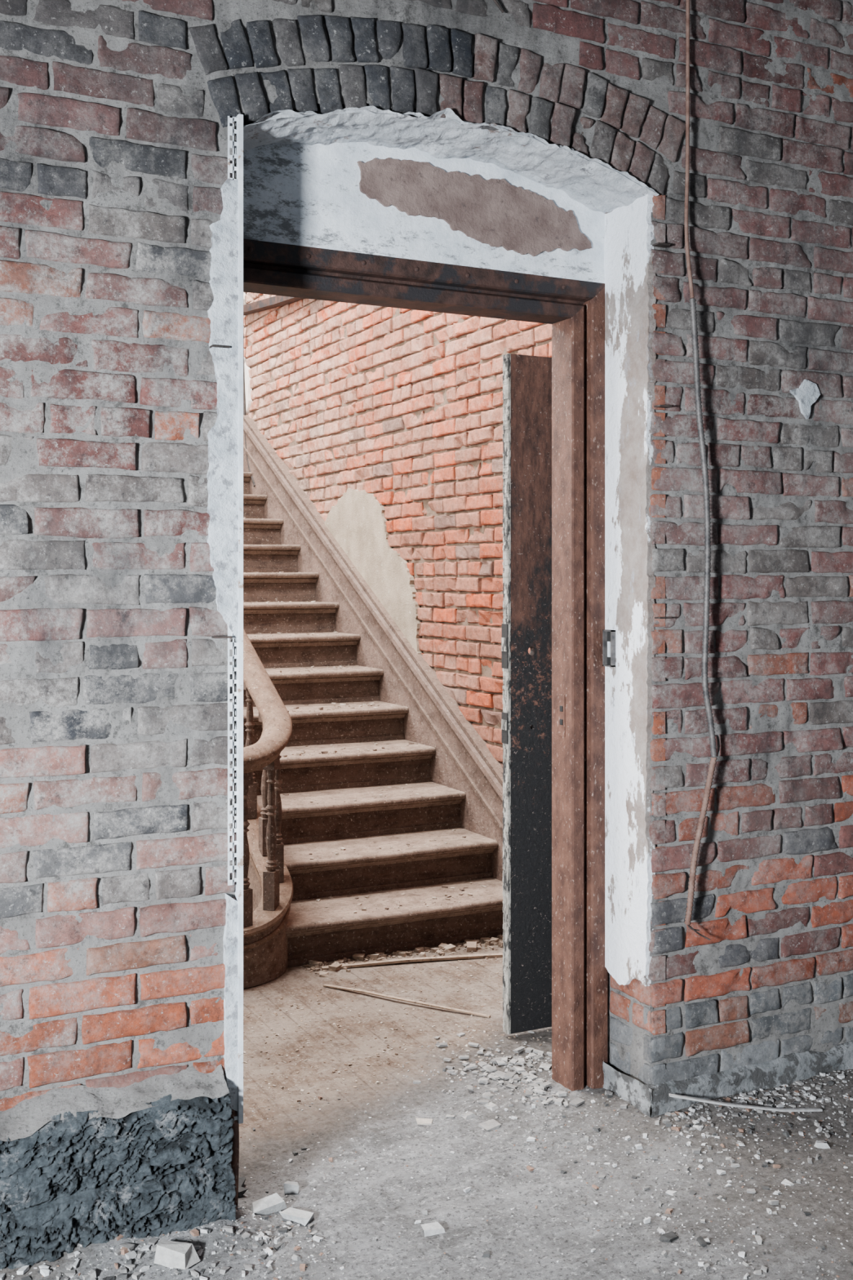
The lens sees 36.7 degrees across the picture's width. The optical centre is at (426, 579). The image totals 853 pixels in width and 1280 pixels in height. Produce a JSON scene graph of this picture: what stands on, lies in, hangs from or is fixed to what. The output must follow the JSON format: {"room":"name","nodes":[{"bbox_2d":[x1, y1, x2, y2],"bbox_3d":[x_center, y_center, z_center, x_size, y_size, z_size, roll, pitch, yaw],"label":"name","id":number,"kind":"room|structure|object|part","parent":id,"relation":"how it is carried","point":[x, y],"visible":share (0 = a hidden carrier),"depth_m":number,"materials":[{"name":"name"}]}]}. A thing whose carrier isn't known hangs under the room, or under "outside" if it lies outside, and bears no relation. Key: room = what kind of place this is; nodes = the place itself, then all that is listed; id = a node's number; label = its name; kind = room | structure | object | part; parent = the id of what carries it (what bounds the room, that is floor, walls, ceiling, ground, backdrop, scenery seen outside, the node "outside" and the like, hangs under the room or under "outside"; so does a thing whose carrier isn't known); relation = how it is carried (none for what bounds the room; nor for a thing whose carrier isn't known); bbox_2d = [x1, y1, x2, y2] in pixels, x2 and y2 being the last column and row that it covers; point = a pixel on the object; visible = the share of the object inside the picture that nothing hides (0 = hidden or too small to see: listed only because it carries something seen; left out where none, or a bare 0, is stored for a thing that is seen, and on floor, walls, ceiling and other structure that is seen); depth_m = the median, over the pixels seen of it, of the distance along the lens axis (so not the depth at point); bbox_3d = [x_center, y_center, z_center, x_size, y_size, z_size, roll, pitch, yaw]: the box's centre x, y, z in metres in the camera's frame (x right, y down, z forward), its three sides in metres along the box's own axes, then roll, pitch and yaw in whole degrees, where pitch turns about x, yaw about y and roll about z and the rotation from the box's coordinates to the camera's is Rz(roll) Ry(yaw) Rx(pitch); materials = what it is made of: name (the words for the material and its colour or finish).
{"room":"abandoned building room","nodes":[
{"label":"abandoned building room","id":0,"kind":"room"},
{"bbox_2d":[243,292,551,768],"bbox_3d":[-0.568,-1.255,7.119,0.264,5.190,7.340,0,0,-27],"label":"wall","id":1,"kind":"structure","parent":0,"point":[388,420],"depth_m":5.87,"materials":[{"name":"brick"}]},
{"bbox_2d":[243,342,255,487],"bbox_3d":[-1.085,-1.208,7.829,0.017,1.305,0.284,0,0,-24],"label":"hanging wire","id":2,"kind":"object","parent":1,"relation":"hanging from","point":[244,402],"visible":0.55,"depth_m":7.90,"materials":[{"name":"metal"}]},
{"bbox_2d":[243,295,305,315],"bbox_3d":[-0.848,-1.593,7.320,0.060,0.165,1.350,0,0,-27],"label":"batten","id":3,"kind":"object","parent":1,"relation":"attached to","point":[275,301],"visible":0.46,"depth_m":7.41,"materials":[{"name":"beige wood"}]},
{"bbox_2d":[502,353,551,1034],"bbox_3d":[0.617,0.334,3.960,0.870,1.988,0.032,0,0,-27],"label":"door","id":4,"kind":"structure","parent":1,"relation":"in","point":[531,414],"depth_m":3.79,"materials":[{"name":"paint"}]},
{"bbox_3d":[0.230,0.305,3.767,0.004,0.350,0.032,0,0,-27],"label":"hinge","id":5,"kind":"part","parent":4,"relation":"part of","materials":[{"name":"grey metal"}]},
{"bbox_2d":[502,353,511,1034],"bbox_3d":[0.235,0.334,3.769,0.009,1.987,0.033,0,0,-27],"label":"edge splinters","id":6,"kind":"object","parent":4,"relation":"attached to","point":[506,357],"visible":1,"depth_m":3.76,"materials":[{"name":"grey wood"}]},
{"bbox_2d":[0,0,852,1111],"bbox_3d":[-0.077,-0.386,3.057,4.806,3.452,0.363,0,0,-27],"label":"wall","id":7,"kind":"structure","parent":0,"point":[114,113],"depth_m":2.79,"materials":[{"name":"brick"}]},
{"bbox_2d":[0,1064,236,1270],"bbox_3d":[-1.264,1.183,2.219,1.927,0.355,0.110,0,0,-27],"label":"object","id":8,"kind":"structure","parent":7,"relation":"attached to","point":[82,1165],"depth_m":2.53,"materials":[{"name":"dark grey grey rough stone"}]},
{"bbox_2d":[206,178,238,1111],"bbox_3d":[-0.425,0.140,2.693,0.070,1.961,0.023,0,0,-27],"label":"plaster","id":9,"kind":"object","parent":7,"relation":"attached to","point":[222,476],"visible":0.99,"depth_m":2.69,"materials":[{"name":"white paint"}]},
{"bbox_2d":[227,114,243,1124],"bbox_3d":[-0.406,0.083,2.707,0.031,2.115,0.036,0,0,-27],"label":"bead","id":10,"kind":"object","parent":7,"relation":"attached to","point":[237,708],"visible":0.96,"depth_m":2.70,"materials":[{"name":"paint"}]},
{"bbox_2d":[248,246,253,251],"bbox_3d":[-0.399,-0.750,2.919,0.011,0.012,0.005,0,0,-27],"label":"rivet","id":11,"kind":"object","parent":7,"relation":"attached to","point":[250,248],"visible":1,"depth_m":2.92,"materials":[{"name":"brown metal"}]},
{"bbox_2d":[243,238,604,324],"bbox_3d":[-0.037,-0.725,3.180,1.071,0.095,0.140,0,0,-27],"label":"header","id":12,"kind":"object","parent":7,"relation":"attached to","point":[274,268],"visible":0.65,"depth_m":3.12,"materials":[{"name":"brown wood"}]},
{"bbox_2d":[208,242,671,638],"bbox_3d":[0.078,-0.355,2.938,1.176,0.954,0.025,0,0,-27],"label":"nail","id":13,"kind":"object","parent":7,"relation":"attached to","point":[658,244],"visible":1,"depth_m":3.18,"materials":[{"name":"metal"}]},
{"bbox_2d":[235,106,659,283],"bbox_3d":[0.052,-0.909,3.032,1.112,0.317,0.224,0,0,-27],"label":"tympanum","id":14,"kind":"object","parent":7,"relation":"attached to","point":[367,180],"visible":0.91,"depth_m":3.09,"materials":[{"name":"paint"}]},
{"bbox_2d":[493,0,504,13],"bbox_3d":[0.090,-1.709,2.946,0.205,0.782,0.010,0,0,-27],"label":"cable","id":15,"kind":"object","parent":7,"relation":"attached to","point":[495,1],"visible":1,"depth_m":2.98,"materials":[{"name":"rubber"}]},
{"bbox_2d":[551,287,607,1091],"bbox_3d":[0.396,0.284,3.397,0.102,2.112,0.140,0,0,-27],"label":"door frame","id":16,"kind":"structure","parent":7,"relation":"attached to","point":[579,971],"depth_m":3.35,"materials":[{"name":"brown wood"}]},
{"bbox_2d":[559,693,564,737],"bbox_3d":[0.354,0.355,3.363,0.006,0.110,0.027,0,0,-27],"label":"hinge leaf","id":17,"kind":"object","parent":16,"relation":"attached to","point":[562,697],"visible":1,"depth_m":3.36,"materials":[{"name":"brown metal"}]},
{"bbox_2d":[602,629,615,666],"bbox_3d":[0.476,0.177,3.327,0.020,0.095,0.040,0,0,-27],"label":"door hinge","id":18,"kind":"object","parent":7,"relation":"attached to","point":[608,635],"visible":1,"depth_m":3.33,"materials":[{"name":"metal"}]},
{"bbox_2d":[604,193,656,986],"bbox_3d":[0.517,0.029,3.276,0.022,2.020,0.195,0,0,-27],"label":"plaster","id":19,"kind":"object","parent":7,"relation":"attached to","point":[630,357],"visible":0.91,"depth_m":3.25,"materials":[{"name":"white paint"}]},
{"bbox_2d":[684,0,717,940],"bbox_3d":[0.683,-0.579,3.218,0.100,2.962,0.035,0,0,-24],"label":"electrical cable","id":20,"kind":"object","parent":7,"relation":"attached to","point":[694,325],"visible":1,"depth_m":3.21,"materials":[{"name":"copper"},{"name":"steel"}]},
{"bbox_2d":[602,1040,852,1117],"bbox_3d":[1.304,1.304,3.658,1.793,0.113,0.226,0,0,-27],"label":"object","id":21,"kind":"structure","parent":7,"relation":"attached to","point":[791,1068],"depth_m":3.30,"materials":[{"name":"grey paint"}]},
{"bbox_2d":[790,379,820,418],"bbox_3d":[1.001,-0.478,3.404,0.103,0.104,0.009,0,0,-27],"label":"flake","id":22,"kind":"object","parent":7,"relation":"attached to","point":[808,392],"visible":1,"depth_m":3.40,"materials":[{"name":"white paint"}]},
{"bbox_2d":[0,938,852,1279],"bbox_3d":[-0.830,1.319,3.890,7.000,0.071,12.700,0,0,-27],"label":"floor","id":23,"kind":"structure","parent":0,"point":[275,1138],"depth_m":2.94,"materials":[{"name":"grey concrete"}]},
{"bbox_2d":[230,1108,239,1204],"bbox_3d":[-0.406,1.220,2.706,0.023,0.242,0.030,0,0,9],"label":"stake","id":24,"kind":"object","parent":23,"relation":"on","point":[235,1157],"visible":0.46,"depth_m":2.70,"materials":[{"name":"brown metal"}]},
{"bbox_2d":[243,628,293,988],"bbox_3d":[-2.280,-0.609,6.459,1.502,3.898,5.607,0,0,-27],"label":"stair railing","id":25,"kind":"object","parent":23,"relation":"on","point":[268,886],"visible":0.14,"depth_m":4.36,"materials":[{"name":"brown wood"}]},
{"bbox_3d":[-2.234,-0.342,6.500,1.365,3.153,5.575,0,0,-27],"label":"curb moulding","id":26,"kind":"part","parent":25,"relation":"part of","materials":[{"name":"brown wood"}]},
{"bbox_3d":[-2.231,-0.949,6.499,1.370,3.218,5.580,0,0,-27],"label":"handrail","id":27,"kind":"part","parent":25,"relation":"part of","materials":[{"name":"brown wood"}]},
{"bbox_2d":[243,413,503,967],"bbox_3d":[-1.256,-0.495,7.088,1.048,3.674,6.000,0,0,-27],"label":"staircase","id":28,"kind":"structure","parent":23,"relation":"on","point":[392,799],"depth_m":5.46,"materials":[{"name":"brown wood"}]},
{"bbox_2d":[323,984,490,1017],"bbox_3d":[-0.076,1.336,4.089,0.614,0.012,0.030,0,0,30],"label":"wood lath","id":29,"kind":"object","parent":23,"relation":"on","point":[324,985],"visible":1,"depth_m":4.07,"materials":[{"name":"brown wood"}]},
{"bbox_2d":[321,952,502,970],"bbox_3d":[-0.043,1.336,4.510,0.655,0.014,0.025,0,0,-14],"label":"wood lath","id":30,"kind":"object","parent":23,"relation":"on","point":[500,954],"visible":0.86,"depth_m":4.51,"materials":[{"name":"brown wood"}]},
{"bbox_2d":[0,934,852,1279],"bbox_3d":[0.203,1.317,3.285,3.108,0.072,2.702,0,0,-27],"label":"debris","id":31,"kind":"object","parent":23,"relation":"on","point":[171,1254],"visible":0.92,"depth_m":3.04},
{"bbox_2d":[669,1093,822,1111],"bbox_3d":[0.795,1.298,3.185,0.400,0.067,0.027,0,0,-9],"label":"wood lath","id":32,"kind":"object","parent":23,"relation":"on","point":[808,1109],"visible":1,"depth_m":3.17,"materials":[{"name":"wood"}]},
{"bbox_2d":[501,637,506,730],"bbox_3d":[0.227,0.305,3.765,0.003,0.270,0.028,0,0,-27],"label":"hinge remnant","id":33,"kind":"object","parent":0,"point":[504,640],"depth_m":3.76,"materials":[{"name":"grey metal"}]}
]}

